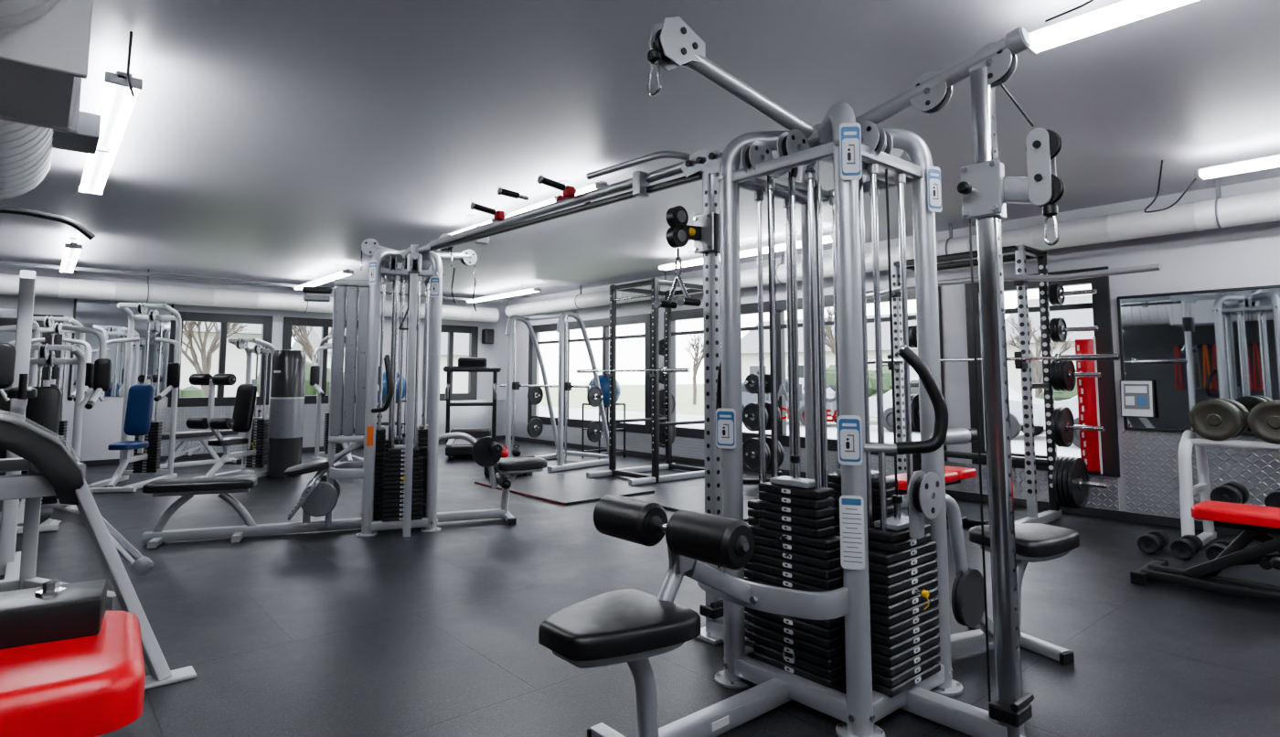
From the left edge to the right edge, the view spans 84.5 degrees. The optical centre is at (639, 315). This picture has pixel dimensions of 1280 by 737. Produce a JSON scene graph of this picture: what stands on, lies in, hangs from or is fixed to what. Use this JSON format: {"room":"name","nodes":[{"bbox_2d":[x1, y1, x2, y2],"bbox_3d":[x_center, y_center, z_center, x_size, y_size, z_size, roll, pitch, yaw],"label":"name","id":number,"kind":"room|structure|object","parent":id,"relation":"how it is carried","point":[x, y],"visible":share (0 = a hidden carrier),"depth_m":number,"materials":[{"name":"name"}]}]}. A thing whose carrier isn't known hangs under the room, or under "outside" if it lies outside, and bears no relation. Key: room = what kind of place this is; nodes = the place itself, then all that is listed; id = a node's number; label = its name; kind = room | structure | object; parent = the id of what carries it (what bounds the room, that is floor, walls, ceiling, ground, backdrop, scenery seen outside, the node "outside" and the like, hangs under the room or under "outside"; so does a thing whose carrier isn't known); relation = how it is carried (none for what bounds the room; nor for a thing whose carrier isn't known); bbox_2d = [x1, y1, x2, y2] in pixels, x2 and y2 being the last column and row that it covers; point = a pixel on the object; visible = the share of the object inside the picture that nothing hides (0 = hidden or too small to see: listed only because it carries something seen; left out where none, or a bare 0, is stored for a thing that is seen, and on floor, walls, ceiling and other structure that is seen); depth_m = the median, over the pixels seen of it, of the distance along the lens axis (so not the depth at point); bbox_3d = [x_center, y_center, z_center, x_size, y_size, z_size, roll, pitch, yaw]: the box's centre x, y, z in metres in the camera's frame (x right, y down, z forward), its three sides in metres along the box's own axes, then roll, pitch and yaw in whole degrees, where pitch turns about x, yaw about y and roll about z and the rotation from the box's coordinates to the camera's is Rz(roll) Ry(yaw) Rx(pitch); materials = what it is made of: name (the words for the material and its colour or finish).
{"room":"gym","nodes":[
{"label":"gym","id":0,"kind":"room"},
{"bbox_2d":[0,260,508,460],"bbox_3d":[-6.741,0.841,11.446,10.700,2.880,0.200,4,-7,-40],"label":"wall","id":1,"kind":"structure","parent":0,"point":[101,423],"depth_m":11.18,"materials":[{"name":"grey paint"}]},
{"bbox_2d":[0,313,63,458],"bbox_3d":[-8.565,1.046,9.631,0.940,2.155,0.142,4,-7,-40],"label":"window","id":2,"kind":"structure","parent":1,"relation":"in","point":[5,336],"depth_m":9.78,"materials":[{"name":"black"}]},
{"bbox_2d":[67,298,173,397],"bbox_3d":[-7.706,0.476,10.495,1.210,1.500,0.030,4,-7,-40],"label":"wall mirror","id":3,"kind":"object","parent":1,"relation":"attached to","point":[105,316],"visible":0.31,"depth_m":10.47,"materials":[{"name":"silver glass"}]},
{"bbox_2d":[167,310,273,406],"bbox_3d":[-6.745,0.713,11.361,1.410,1.480,0.120,4,-7,-40],"label":"window","id":4,"kind":"structure","parent":1,"relation":"in","point":[266,322],"depth_m":11.34,"materials":[{"name":"black"}]},
{"bbox_2d":[79,435,505,466],"bbox_3d":[-6.744,2.222,11.175,10.500,0.080,0.024,4,-7,-40],"label":"baseboard","id":5,"kind":"structure","parent":1,"relation":"attached to","point":[92,463],"depth_m":10.93,"materials":[{"name":"grey"}]},
{"bbox_2d":[134,399,506,456],"bbox_3d":[-5.152,1.963,12.572,6.300,0.800,0.012,4,-7,-40],"label":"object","id":6,"kind":"structure","parent":1,"relation":"attached to","point":[460,416],"depth_m":12.24,"materials":[{"name":"grey"}]},
{"bbox_2d":[282,316,358,404],"bbox_3d":[-5.556,0.802,12.376,1.380,1.480,0.120,4,-7,-40],"label":"window","id":7,"kind":"structure","parent":1,"relation":"in","point":[288,322],"depth_m":12.23,"materials":[{"name":"black"}]},
{"bbox_2d":[422,324,478,400],"bbox_3d":[-3.753,0.936,13.916,1.130,1.480,0.120,4,-7,-40],"label":"window","id":8,"kind":"structure","parent":1,"relation":"in","point":[473,331],"depth_m":14.07,"materials":[{"name":"black"}]},
{"bbox_2d":[481,329,494,343],"bbox_3d":[-3.103,0.429,14.317,0.200,0.300,0.246,4,-7,-40],"label":"wall speaker","id":9,"kind":"object","parent":1,"relation":"attached to","point":[487,335],"visible":1,"depth_m":14.22,"materials":[{"name":"black plastic"}]},
{"bbox_2d":[376,399,406,432],"bbox_3d":[-4.485,1.950,12.563,0.530,0.865,0.470,4,-7,-40],"label":"ball rack","id":10,"kind":"object","parent":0,"point":[382,423],"depth_m":12.64,"materials":[{"name":"silver metal"}]},
{"bbox_2d":[377,372,406,403],"bbox_3d":[-4.485,1.304,12.620,0.606,0.600,0.606,4,-7,-40],"label":"ball","id":11,"kind":"object","parent":10,"relation":"on","point":[384,380],"visible":0.25,"depth_m":12.43,"materials":[{"name":"blue rubber"}]},
{"bbox_2d":[0,0,1279,300],"bbox_3d":[-1.546,-1.185,5.384,10.900,0.100,16.400,4,-7,-40],"label":"ceiling","id":12,"kind":"structure","parent":0,"point":[261,140],"depth_m":4.33,"materials":[{"name":"grey paint"}]},
{"bbox_2d":[0,0,101,200],"bbox_3d":[-1.934,-1.075,2.026,0.781,0.706,4.840,4,-7,-40],"label":"air duct","id":13,"kind":"object","parent":12,"relation":"hanging from","point":[45,44],"visible":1,"depth_m":2.20,"materials":[{"name":"grey metal"}]},
{"bbox_2d":[59,237,82,273],"bbox_3d":[-7.034,-0.753,8.689,0.150,0.185,2.400,4,-7,-40],"label":"strip light","id":14,"kind":"object","parent":12,"relation":"hanging from","point":[70,248],"visible":1,"depth_m":8.38,"materials":[{"name":"grey plastic"}]},
{"bbox_2d":[77,70,142,195],"bbox_3d":[-3.389,-1.124,4.454,0.150,0.185,2.700,4,-7,-40],"label":"strip light","id":15,"kind":"object","parent":12,"relation":"hanging from","point":[116,89],"visible":0.86,"depth_m":4.02,"materials":[{"name":"grey plastic"}]},
{"bbox_2d":[126,31,135,96],"bbox_3d":[-2.405,-1.174,3.333,0.033,0.262,0.231,3,-6,-34],"label":"power cord","id":16,"kind":"object","parent":12,"relation":"hanging from","point":[131,32],"visible":1,"depth_m":3.26,"materials":[{"name":"black plastic"}]},
{"bbox_2d":[0,260,500,322],"bbox_3d":[-6.604,-0.392,10.930,9.900,0.513,0.528,4,-7,-40],"label":"ceiling pipe","id":17,"kind":"object","parent":12,"relation":"hanging from","point":[58,287],"visible":0.66,"depth_m":10.66,"materials":[{"name":"white metal"}]},
{"bbox_2d":[293,264,353,289],"bbox_3d":[-4.794,-0.586,10.602,0.150,0.185,2.400,4,-7,-40],"label":"strip light","id":18,"kind":"object","parent":12,"relation":"hanging from","point":[346,272],"visible":0.93,"depth_m":10.33,"materials":[{"name":"grey plastic"}]},
{"bbox_2d":[448,213,494,234],"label":"strip light","id":19,"kind":"object","parent":12,"relation":"hanging from","point":[471,226],"depth_m":6.95,"materials":[{"name":"grey plastic"}]},
{"bbox_2d":[466,282,541,302],"bbox_3d":[-2.478,-0.413,12.579,0.150,0.185,2.400,4,-7,-40],"label":"strip light","id":20,"kind":"object","parent":12,"relation":"hanging from","point":[535,289],"visible":0.95,"depth_m":12.37,"materials":[{"name":"grey plastic"}]},
{"bbox_2d":[505,193,563,217],"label":"strip light","id":21,"kind":"object","parent":12,"relation":"hanging from","point":[550,200],"depth_m":6.01,"materials":[{"name":"grey plastic"}]},
{"bbox_2d":[558,179,568,184],"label":"strip light","id":22,"kind":"object","parent":12,"relation":"hanging from","point":[562,181],"depth_m":5.74,"materials":[{"name":"grey plastic"}]},
{"bbox_2d":[575,180,608,195],"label":"strip light","id":23,"kind":"object","parent":12,"relation":"hanging from","point":[592,186],"depth_m":5.37,"materials":[{"name":"grey plastic"}]},
{"bbox_2d":[657,250,703,270],"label":"strip light","id":24,"kind":"object","parent":12,"relation":"hanging from","point":[699,261],"depth_m":8.99,"materials":[{"name":"grey plastic"}]},
{"bbox_2d":[739,247,757,257],"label":"strip light","id":25,"kind":"object","parent":12,"relation":"hanging from","point":[751,251],"depth_m":8.18,"materials":[{"name":"grey plastic"}]},
{"bbox_2d":[762,245,767,254],"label":"strip light","id":26,"kind":"object","parent":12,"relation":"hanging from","point":[765,248],"depth_m":7.98,"materials":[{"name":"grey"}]},
{"bbox_2d":[775,242,785,251],"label":"strip light","id":27,"kind":"object","parent":12,"relation":"hanging from","point":[779,247],"depth_m":7.83,"materials":[{"name":"grey plastic"}]},
{"bbox_2d":[796,239,800,247],"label":"strip light","id":28,"kind":"object","parent":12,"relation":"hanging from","point":[798,242],"depth_m":7.63,"materials":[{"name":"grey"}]},
{"bbox_2d":[822,234,831,243],"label":"strip light","id":29,"kind":"object","parent":12,"relation":"hanging from","point":[826,239],"depth_m":7.36,"materials":[{"name":"grey plastic"}]},
{"bbox_2d":[505,178,1279,317],"bbox_3d":[2.392,-0.667,8.363,0.266,0.413,15.350,4,-7,-40],"label":"ceiling pipe","id":30,"kind":"object","parent":12,"relation":"attached to","point":[1220,212],"visible":0.7,"depth_m":6.34,"materials":[{"name":"white metal"}]},
{"bbox_2d":[1045,0,1094,21],"bbox_3d":[1.673,-1.226,2.503,0.434,0.326,0.013,-1,-5,14],"label":"power cord","id":31,"kind":"object","parent":12,"relation":"hanging from","point":[1090,1],"visible":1,"depth_m":2.52,"materials":[{"name":"black plastic"}]},
{"bbox_2d":[1025,0,1197,55],"bbox_3d":[2.576,-1.335,2.036,0.150,0.185,2.750,4,-7,-40],"label":"strip light","id":32,"kind":"object","parent":12,"relation":"hanging from","point":[1122,12],"visible":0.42,"depth_m":2.85,"materials":[{"name":"white plastic"}]},
{"bbox_2d":[1143,160,1196,213],"bbox_3d":[3.878,-0.962,5.160,0.072,0.387,0.321,4,-7,-40],"label":"power cord","id":33,"kind":"object","parent":12,"relation":"hanging from","point":[1161,165],"visible":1,"depth_m":5.21,"materials":[{"name":"black plastic"}]},
{"bbox_2d":[1194,153,1279,180],"bbox_3d":[4.892,-1.162,4.013,0.150,0.185,2.750,4,-7,-40],"label":"strip light","id":34,"kind":"object","parent":12,"relation":"hanging from","point":[1271,161],"visible":1,"depth_m":4.85,"materials":[{"name":"white plastic"}]},
{"bbox_2d":[0,438,1279,736],"bbox_3d":[-1.546,1.783,5.125,10.900,0.100,16.400,4,-7,-40],"label":"floor","id":35,"kind":"structure","parent":0,"point":[331,633],"depth_m":3.69,"materials":[{"name":"rubber"}]},
{"bbox_2d":[0,316,91,453],"bbox_3d":[-7.311,1.014,8.579,1.050,2.035,1.086,2,-5,-21],"label":"machine","id":36,"kind":"object","parent":35,"relation":"on","point":[48,321],"visible":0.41,"depth_m":8.93,"materials":[{"name":"grey metal"}]},
{"bbox_2d":[0,205,95,579],"bbox_3d":[-4.308,0.473,4.317,1.418,2.369,1.000,4,-7,-40],"label":"exercise machine","id":37,"kind":"object","parent":35,"relation":"on","point":[14,360],"visible":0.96,"depth_m":4.62,"materials":[{"name":"grey metal"}]},
{"bbox_2d":[0,323,112,533],"bbox_3d":[-5.382,0.943,6.273,1.050,1.776,1.086,3,-6,-30],"label":"machine","id":38,"kind":"object","parent":35,"relation":"on","point":[42,411],"visible":0.52,"depth_m":6.47,"materials":[{"name":"grey metal"}]},
{"bbox_2d":[0,578,145,736],"bbox_3d":[-1.279,0.915,0.994,1.120,0.911,0.600,4,-6,-36],"label":"bench","id":39,"kind":"object","parent":35,"relation":"on","point":[70,666],"visible":1,"depth_m":1.15,"materials":[{"name":"red leather"}]},
{"bbox_2d":[0,413,196,689],"bbox_3d":[-3.089,0.972,3.147,1.700,1.232,1.690,4,-7,-40],"label":"exercise machine","id":40,"kind":"object","parent":35,"relation":"on","point":[52,470],"visible":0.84,"depth_m":3.10,"materials":[{"name":"black vinyl"},{"name":"grey painted metal"},{"name":"chrome"}]},
{"bbox_2d":[73,302,181,492],"bbox_3d":[-6.062,0.924,8.414,1.050,2.185,1.087,1,-5,-11],"label":"machine","id":41,"kind":"object","parent":35,"relation":"on","point":[138,399],"visible":0.95,"depth_m":8.62,"materials":[{"name":"grey metal"}]},
{"bbox_2d":[131,428,241,469],"bbox_3d":[-6.409,1.910,10.056,0.525,0.508,1.256,-3,-6,34],"label":"weight bench","id":42,"kind":"object","parent":35,"relation":"on","point":[184,437],"visible":0.55,"depth_m":10.06,"materials":[{"name":"silver metal"}]},
{"bbox_2d":[186,337,306,478],"bbox_3d":[-4.977,1.169,8.900,0.951,1.783,1.186,-1,-5,14],"label":"machine","id":43,"kind":"object","parent":35,"relation":"on","point":[281,437],"visible":0.98,"depth_m":9.04,"materials":[{"name":"grey metal"}]},
{"bbox_2d":[309,333,379,464],"bbox_3d":[-4.496,1.251,10.709,1.050,1.935,1.086,4,-7,-40],"label":"machine","id":44,"kind":"object","parent":35,"relation":"on","point":[315,371],"visible":0.3,"depth_m":10.82,"materials":[{"name":"silver metal"}]},
{"bbox_2d":[142,233,547,548],"bbox_3d":[-2.335,0.565,6.031,3.135,2.485,1.082,2,-5,-21],"label":"cable machine","id":45,"kind":"object","parent":35,"relation":"on","point":[400,478],"visible":0.96,"depth_m":5.86,"materials":[{"name":"silver metal"}]},
{"bbox_2d":[442,357,501,459],"bbox_3d":[-2.847,1.504,11.859,1.000,1.628,1.800,1,-5,-13],"label":"treadmill","id":46,"kind":"object","parent":35,"relation":"on","point":[453,446],"visible":0.73,"depth_m":12.39,"materials":[{"name":"black metal"}]},
{"bbox_2d":[484,454,534,478],"bbox_3d":[-1.697,1.962,9.143,0.320,0.245,0.620,-4,-6,39],"label":"step platform","id":47,"kind":"object","parent":35,"relation":"on","point":[486,474],"visible":0.26,"depth_m":9.01,"materials":[{"name":"black plastic"}]},
{"bbox_2d":[501,445,509,458],"bbox_3d":[-1.754,1.755,9.073,0.126,0.153,0.126,4,-7,-40],"label":"kettlebell","id":48,"kind":"object","parent":47,"relation":"on","point":[505,453],"visible":0.66,"depth_m":9.03,"materials":[{"name":"red paint"}]},
{"bbox_2d":[512,444,521,456],"bbox_3d":[-1.626,1.771,9.261,0.126,0.153,0.126,4,-7,-40],"label":"kettlebell","id":49,"kind":"object","parent":47,"relation":"on","point":[516,451],"visible":1,"depth_m":9.22,"materials":[{"name":"black metal"}]},
{"bbox_2d":[499,309,608,471],"bbox_3d":[-1.233,1.084,10.447,1.900,2.211,1.300,-4,-6,39],"label":"machine","id":50,"kind":"object","parent":35,"relation":"on","point":[535,394],"visible":0.98,"depth_m":10.34,"materials":[{"name":"silver metal"}]},
{"bbox_2d":[474,472,654,505],"bbox_3d":[-0.914,1.987,8.162,1.220,0.024,1.900,4,-7,-40],"label":"rubber mat","id":51,"kind":"object","parent":35,"relation":"on","point":[564,489],"visible":0.97,"depth_m":7.95,"materials":[{"name":"black rubber"},{"name":"red rubber edging"}]},
{"bbox_2d":[581,402,625,459],"bbox_3d":[-0.580,1.834,11.239,0.530,0.865,0.470,4,-7,-40],"label":"ball rack","id":52,"kind":"object","parent":35,"relation":"on","point":[617,403],"visible":0.55,"depth_m":11.22,"materials":[{"name":"silver metal"}]},
{"bbox_2d":[586,373,620,407],"bbox_3d":[-0.580,1.210,11.294,0.546,0.540,0.546,4,-7,-40],"label":"ball","id":53,"kind":"object","parent":52,"relation":"on","point":[603,381],"depth_m":11.10,"materials":[{"name":"blue"}]},
{"bbox_2d":[586,277,722,485],"bbox_3d":[0.221,0.834,9.239,1.610,2.510,1.440,4,-7,-40],"label":"power rack","id":54,"kind":"object","parent":35,"relation":"on","point":[663,402],"visible":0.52,"depth_m":9.24,"materials":[{"name":"black"}]},
{"bbox_2d":[576,367,690,373],"bbox_3d":[-0.147,0.701,8.934,0.076,0.075,2.200,4,-7,-40],"label":"barbell","id":55,"kind":"object","parent":54,"relation":"on","point":[663,369],"visible":1,"depth_m":8.81,"materials":[{"name":"silver metal"}]},
{"bbox_2d":[631,487,757,521],"bbox_3d":[0.763,1.894,7.101,1.120,0.024,1.500,4,-7,-40],"label":"rubber mat","id":56,"kind":"object","parent":35,"relation":"on","point":[691,499],"visible":0.26,"depth_m":7.24,"materials":[{"name":"black rubber"}]},
{"bbox_2d":[742,371,784,483],"bbox_3d":[1.481,1.356,8.559,0.638,1.350,0.546,4,-7,-40],"label":"plate rack","id":57,"kind":"object","parent":35,"relation":"on","point":[751,412],"visible":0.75,"depth_m":8.47,"materials":[{"name":"black metal"}]},
{"bbox_2d":[538,16,1079,736],"bbox_3d":[0.927,0.226,2.932,2.474,2.620,1.656,0,-5,0],"label":"cable machine","id":58,"kind":"object","parent":35,"relation":"on","point":[834,585],"visible":1,"depth_m":2.72,"materials":[{"name":"silver metal"}]},
{"bbox_2d":[429,150,702,251],"bbox_3d":[-0.718,-0.728,4.853,0.550,0.236,3.062,4,-7,-40],"label":"bar","id":59,"kind":"object","parent":58,"relation":"attached to","point":[640,181],"visible":0.95,"depth_m":4.42,"materials":[{"name":"silver metal"}]},
{"bbox_2d":[885,466,988,529],"bbox_3d":[2.373,1.532,5.742,1.207,0.508,0.525,4,-7,-40],"label":"weight bench","id":60,"kind":"object","parent":35,"relation":"on","point":[953,474],"visible":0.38,"depth_m":5.87,"materials":[{"name":"red leather"}]},
{"bbox_2d":[865,244,1160,523],"bbox_3d":[3.210,0.632,6.593,1.195,2.450,2.921,4,-7,-40],"label":"rack","id":61,"kind":"object","parent":35,"relation":"on","point":[1069,483],"visible":0.8,"depth_m":6.36,"materials":[{"name":"silver metal"}]},
{"bbox_2d":[867,353,1119,363],"bbox_3d":[3.035,0.398,6.344,0.076,0.075,2.200,4,-7,-40],"label":"barbell","id":62,"kind":"object","parent":61,"relation":"on","point":[1058,357],"visible":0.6,"depth_m":5.83,"materials":[{"name":"silver metal"}]},
{"bbox_2d":[1074,336,1102,473],"bbox_3d":[4.109,0.816,6.454,0.023,1.240,0.166,5,-7,-43],"label":"banner","id":63,"kind":"object","parent":61,"relation":"attached to","point":[1090,442],"visible":0.88,"depth_m":6.45,"materials":[{"name":"red fabric"}]},
{"bbox_2d":[1137,529,1169,554],"bbox_3d":[3.801,1.673,5.213,0.300,0.130,0.130,4,-7,-40],"label":"dumbbell","id":64,"kind":"object","parent":35,"relation":"on","point":[1154,540],"visible":1,"depth_m":5.13,"materials":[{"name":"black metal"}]},
{"bbox_2d":[1130,500,1279,603],"bbox_3d":[3.679,1.385,4.085,0.525,0.513,1.305,4,-7,-40],"label":"weight bench","id":65,"kind":"object","parent":35,"relation":"on","point":[1254,521],"visible":1,"depth_m":4.16,"materials":[{"name":"red leather"}]},
{"bbox_2d":[1205,538,1232,560],"bbox_3d":[4.061,1.646,4.910,0.300,0.130,0.130,4,-7,-40],"label":"dumbbell","id":66,"kind":"object","parent":35,"relation":"on","point":[1215,549],"visible":0.44,"depth_m":4.84,"materials":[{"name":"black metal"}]},
{"bbox_2d":[1178,429,1279,545],"bbox_3d":[4.893,1.254,4.695,0.760,0.871,1.980,4,-7,-40],"label":"dumbbell rack","id":67,"kind":"object","parent":35,"relation":"on","point":[1188,490],"visible":0.8,"depth_m":5.24,"materials":[{"name":"white metal"}]},
{"bbox_2d":[1188,398,1248,440],"bbox_3d":[4.369,0.780,5.304,0.400,0.300,0.300,4,-7,-40],"label":"dumbbell","id":68,"kind":"object","parent":67,"relation":"on","point":[1218,419],"depth_m":5.18,"materials":[{"name":"grey metal"}]},
{"bbox_2d":[1209,481,1248,503],"bbox_3d":[4.334,1.326,5.173,0.340,0.170,0.170,4,-7,-40],"label":"dumbbell","id":69,"kind":"object","parent":67,"relation":"on","point":[1232,492],"depth_m":5.09,"materials":[{"name":"black rubber"}]},
{"bbox_2d":[1248,399,1279,444],"bbox_3d":[4.590,0.758,5.047,0.400,0.300,0.300,4,-7,-40],"label":"dumbbell","id":70,"kind":"object","parent":67,"relation":"on","point":[1264,419],"depth_m":4.96,"materials":[{"name":"grey metal"}]},
{"bbox_2d":[1264,487,1279,507],"bbox_3d":[4.530,1.306,4.946,0.340,0.170,0.170,4,-7,-40],"label":"dumbbell","id":71,"kind":"object","parent":67,"relation":"on","point":[1272,499],"depth_m":4.87,"materials":[{"name":"black rubber"}]},
{"bbox_2d":[508,177,1279,511],"bbox_3d":[2.517,0.603,8.723,0.200,2.880,16.000,4,-7,-40],"label":"wall","id":72,"kind":"structure","parent":0,"point":[1248,255],"depth_m":6.54,"materials":[{"name":"grey paint"}]},
{"bbox_2d":[527,313,651,434],"bbox_3d":[-0.986,1.049,12.678,0.120,1.920,3.680,4,-7,-40],"label":"window","id":73,"kind":"structure","parent":72,"relation":"in","point":[646,318],"depth_m":12.26,"materials":[{"name":"black"}]},
{"bbox_2d":[663,286,947,460],"bbox_3d":[1.871,0.758,9.357,0.120,1.920,4.460,4,-7,-40],"label":"window","id":74,"kind":"structure","parent":72,"relation":"in","point":[751,308],"depth_m":9.36,"materials":[{"name":"black"}]},
{"bbox_2d":[766,384,836,421],"bbox_3d":[2.124,1.099,8.923,0.004,0.461,1.723,4,-7,-40],"label":"window lettering","id":75,"kind":"object","parent":74,"relation":"attached to","point":[782,387],"depth_m":9.01,"materials":[{"name":"grey plastic"}]},
{"bbox_2d":[511,420,1279,521],"bbox_3d":[2.435,1.623,8.563,0.012,0.780,16.000,4,-7,-40],"label":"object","id":76,"kind":"structure","parent":72,"relation":"attached to","point":[1150,459],"depth_m":6.23,"materials":[{"name":"grey metal"}]},
{"bbox_2d":[511,436,1279,538],"bbox_3d":[2.432,1.991,8.528,0.024,0.080,16.000,4,-7,-40],"label":"baseboard","id":77,"kind":"structure","parent":72,"relation":"attached to","point":[1160,520],"depth_m":6.77,"materials":[{"name":"grey"}]},
{"bbox_2d":[964,266,1120,477],"bbox_3d":[3.934,0.549,6.959,0.120,1.920,1.320,4,-7,-40],"label":"window","id":78,"kind":"structure","parent":72,"relation":"in","point":[1101,304],"depth_m":6.57,"materials":[{"name":"black"}]},
{"bbox_2d":[1116,284,1279,436],"bbox_3d":[5.974,0.265,4.524,0.030,1.205,4.942,4,-7,-40],"label":"wall mirror","id":79,"kind":"object","parent":72,"relation":"attached to","point":[1195,346],"visible":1,"depth_m":5.97,"materials":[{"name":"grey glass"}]},
{"bbox_2d":[1120,379,1154,417],"bbox_3d":[4.404,0.736,6.237,0.045,0.330,0.250,4,-7,-40],"label":"framed notice","id":80,"kind":"object","parent":79,"relation":"attached to","point":[1137,400],"visible":1,"depth_m":6.22,"materials":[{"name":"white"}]},
{"bbox_2d":[1170,534,1203,558],"bbox_3d":[3.931,1.659,5.061,0.300,0.130,0.130,4,-7,-40],"label":"dumbbell","id":81,"kind":"object","parent":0,"point":[1185,547],"depth_m":4.98,"materials":[{"name":"black rubber"}]},
{"label":"outside","id":82,"kind":"structure","parent":0,"visible":0},
{"bbox_2d":[538,384,1045,435],"bbox_3d":[10.848,5.828,48.486,160.000,0.100,160.000,4,-7,-40],"label":"ground","id":83,"kind":"structure","parent":82,"point":[633,396],"depth_m":49.00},
{"bbox_2d":[179,385,206,397],"bbox_3d":[-10.987,2.045,15.626,2.373,1.566,2.234,4,-7,-40],"label":"evergreen shrub","id":84,"kind":"object","parent":83,"relation":"on","point":[191,391],"visible":0.02,"depth_m":16.03,"materials":[{"name":"green plant"}]},
{"bbox_2d":[181,320,246,396],"bbox_3d":[-11.688,1.149,18.464,1.998,3.901,2.147,0,-5,-2],"label":"bare tree","id":85,"kind":"object","parent":83,"relation":"on","point":[206,357],"visible":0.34,"depth_m":18.71,"materials":[{"name":"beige plant"}]},
{"bbox_2d":[179,320,303,396],"bbox_3d":[-20.066,1.009,24.954,12.800,5.500,9.200,4,-7,-40],"label":"house","id":86,"kind":"structure","parent":83,"relation":"on","point":[236,358],"depth_m":24.52,"materials":[{"name":"white paint"}]},
{"bbox_2d":[256,361,343,395],"bbox_3d":[-9.040,2.102,19.768,3.122,1.866,2.928,4,-7,-40],"label":"evergreen shrub","id":87,"kind":"object","parent":83,"relation":"on","point":[309,390],"visible":0.13,"depth_m":18.82,"materials":[{"name":"green plant"}]},
{"bbox_2d":[291,325,332,362],"bbox_3d":[-10.722,1.277,22.406,2.385,4.334,2.220,5,-7,-44],"label":"bare tree","id":88,"kind":"object","parent":83,"relation":"on","point":[306,346],"visible":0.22,"depth_m":22.43,"materials":[{"name":"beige plant"}]},
{"bbox_2d":[291,326,469,393],"bbox_3d":[-17.353,3.278,50.887,12.800,5.500,9.200,4,-7,-40],"label":"house","id":89,"kind":"structure","parent":83,"relation":"on","point":[461,340],"depth_m":49.23,"materials":[{"name":"white paint"}]},
{"bbox_2d":[684,330,703,405],"bbox_3d":[3.304,2.606,37.595,2.385,4.334,2.220,-4,-7,41],"label":"bare tree","id":90,"kind":"object","parent":83,"relation":"on","point":[697,358],"visible":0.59,"depth_m":37.74,"materials":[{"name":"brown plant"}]},
{"bbox_2d":[824,307,834,354],"bbox_3d":[8.086,1.713,29.869,2.624,4.768,2.442,0,-5,2],"label":"bare tree","id":91,"kind":"object","parent":83,"relation":"on","point":[831,340],"visible":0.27,"depth_m":29.76,"materials":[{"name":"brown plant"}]},
{"bbox_2d":[741,312,918,383],"bbox_3d":[13.451,2.824,45.700,12.800,5.500,9.200,-4,-6,39],"label":"house","id":92,"kind":"structure","parent":83,"relation":"on","point":[750,342],"depth_m":44.18,"materials":[{"name":"white paint"}]},
{"bbox_2d":[825,364,904,396],"bbox_3d":[7.739,2.512,23.880,2.861,1.723,3.087,4,-7,-40],"label":"evergreen shrub","id":93,"kind":"object","parent":83,"relation":"on","point":[830,371],"visible":0.16,"depth_m":23.53,"materials":[{"name":"green plant"}]},
{"bbox_2d":[1005,316,1074,398],"bbox_3d":[11.790,1.557,20.655,1.776,3.467,1.908,-4,-6,37],"label":"bare tree","id":94,"kind":"object","parent":83,"relation":"on","point":[1036,368],"visible":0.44,"depth_m":20.48,"materials":[{"name":"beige plant"}]},
{"bbox_2d":[1005,294,1095,397],"bbox_3d":[23.646,1.519,30.788,9.200,5.500,12.800,4,-7,-40],"label":"house","id":95,"kind":"structure","parent":83,"relation":"on","point":[1080,317],"depth_m":32.13,"materials":[{"name":"white paint"}]},
{"bbox_2d":[1037,369,1077,401],"bbox_3d":[11.895,2.187,18.530,2.694,1.694,2.646,4,-7,-40],"label":"evergreen shrub","id":96,"kind":"object","parent":83,"relation":"on","point":[1059,396],"visible":0.1,"depth_m":17.87,"materials":[{"name":"green plant"}]},
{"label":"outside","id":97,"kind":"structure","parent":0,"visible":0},
{"bbox_2d":[538,405,1099,457],"bbox_3d":[4.881,2.987,17.159,9.000,0.040,60.000,4,-7,-40],"label":"street","id":98,"kind":"structure","parent":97,"point":[1017,442],"depth_m":19.75,"materials":[{"name":"grey asphalt"}]},
{"bbox_2d":[741,377,836,426],"bbox_3d":[4.692,2.693,22.343,1.860,1.450,4.450,4,-7,-40],"label":"car","id":99,"kind":"object","parent":98,"relation":"on","point":[747,398],"visible":0.02,"depth_m":21.51,"materials":[{"name":"grey paint"}]},
{"bbox_2d":[869,377,1055,438],"bbox_3d":[8.271,2.329,18.183,1.860,1.450,4.450,4,-7,-40],"label":"car","id":100,"kind":"object","parent":98,"relation":"on","point":[1016,415],"visible":0.24,"depth_m":17.35,"materials":[{"name":"grey paint"}]},
{"bbox_2d":[1043,385,1098,447],"bbox_3d":[10.550,1.936,13.700,1.860,1.450,4.450,4,-6,-35],"label":"car","id":101,"kind":"object","parent":98,"relation":"on","point":[1072,403],"visible":0.1,"depth_m":14.48,"materials":[{"name":"grey paint"}]}
]}

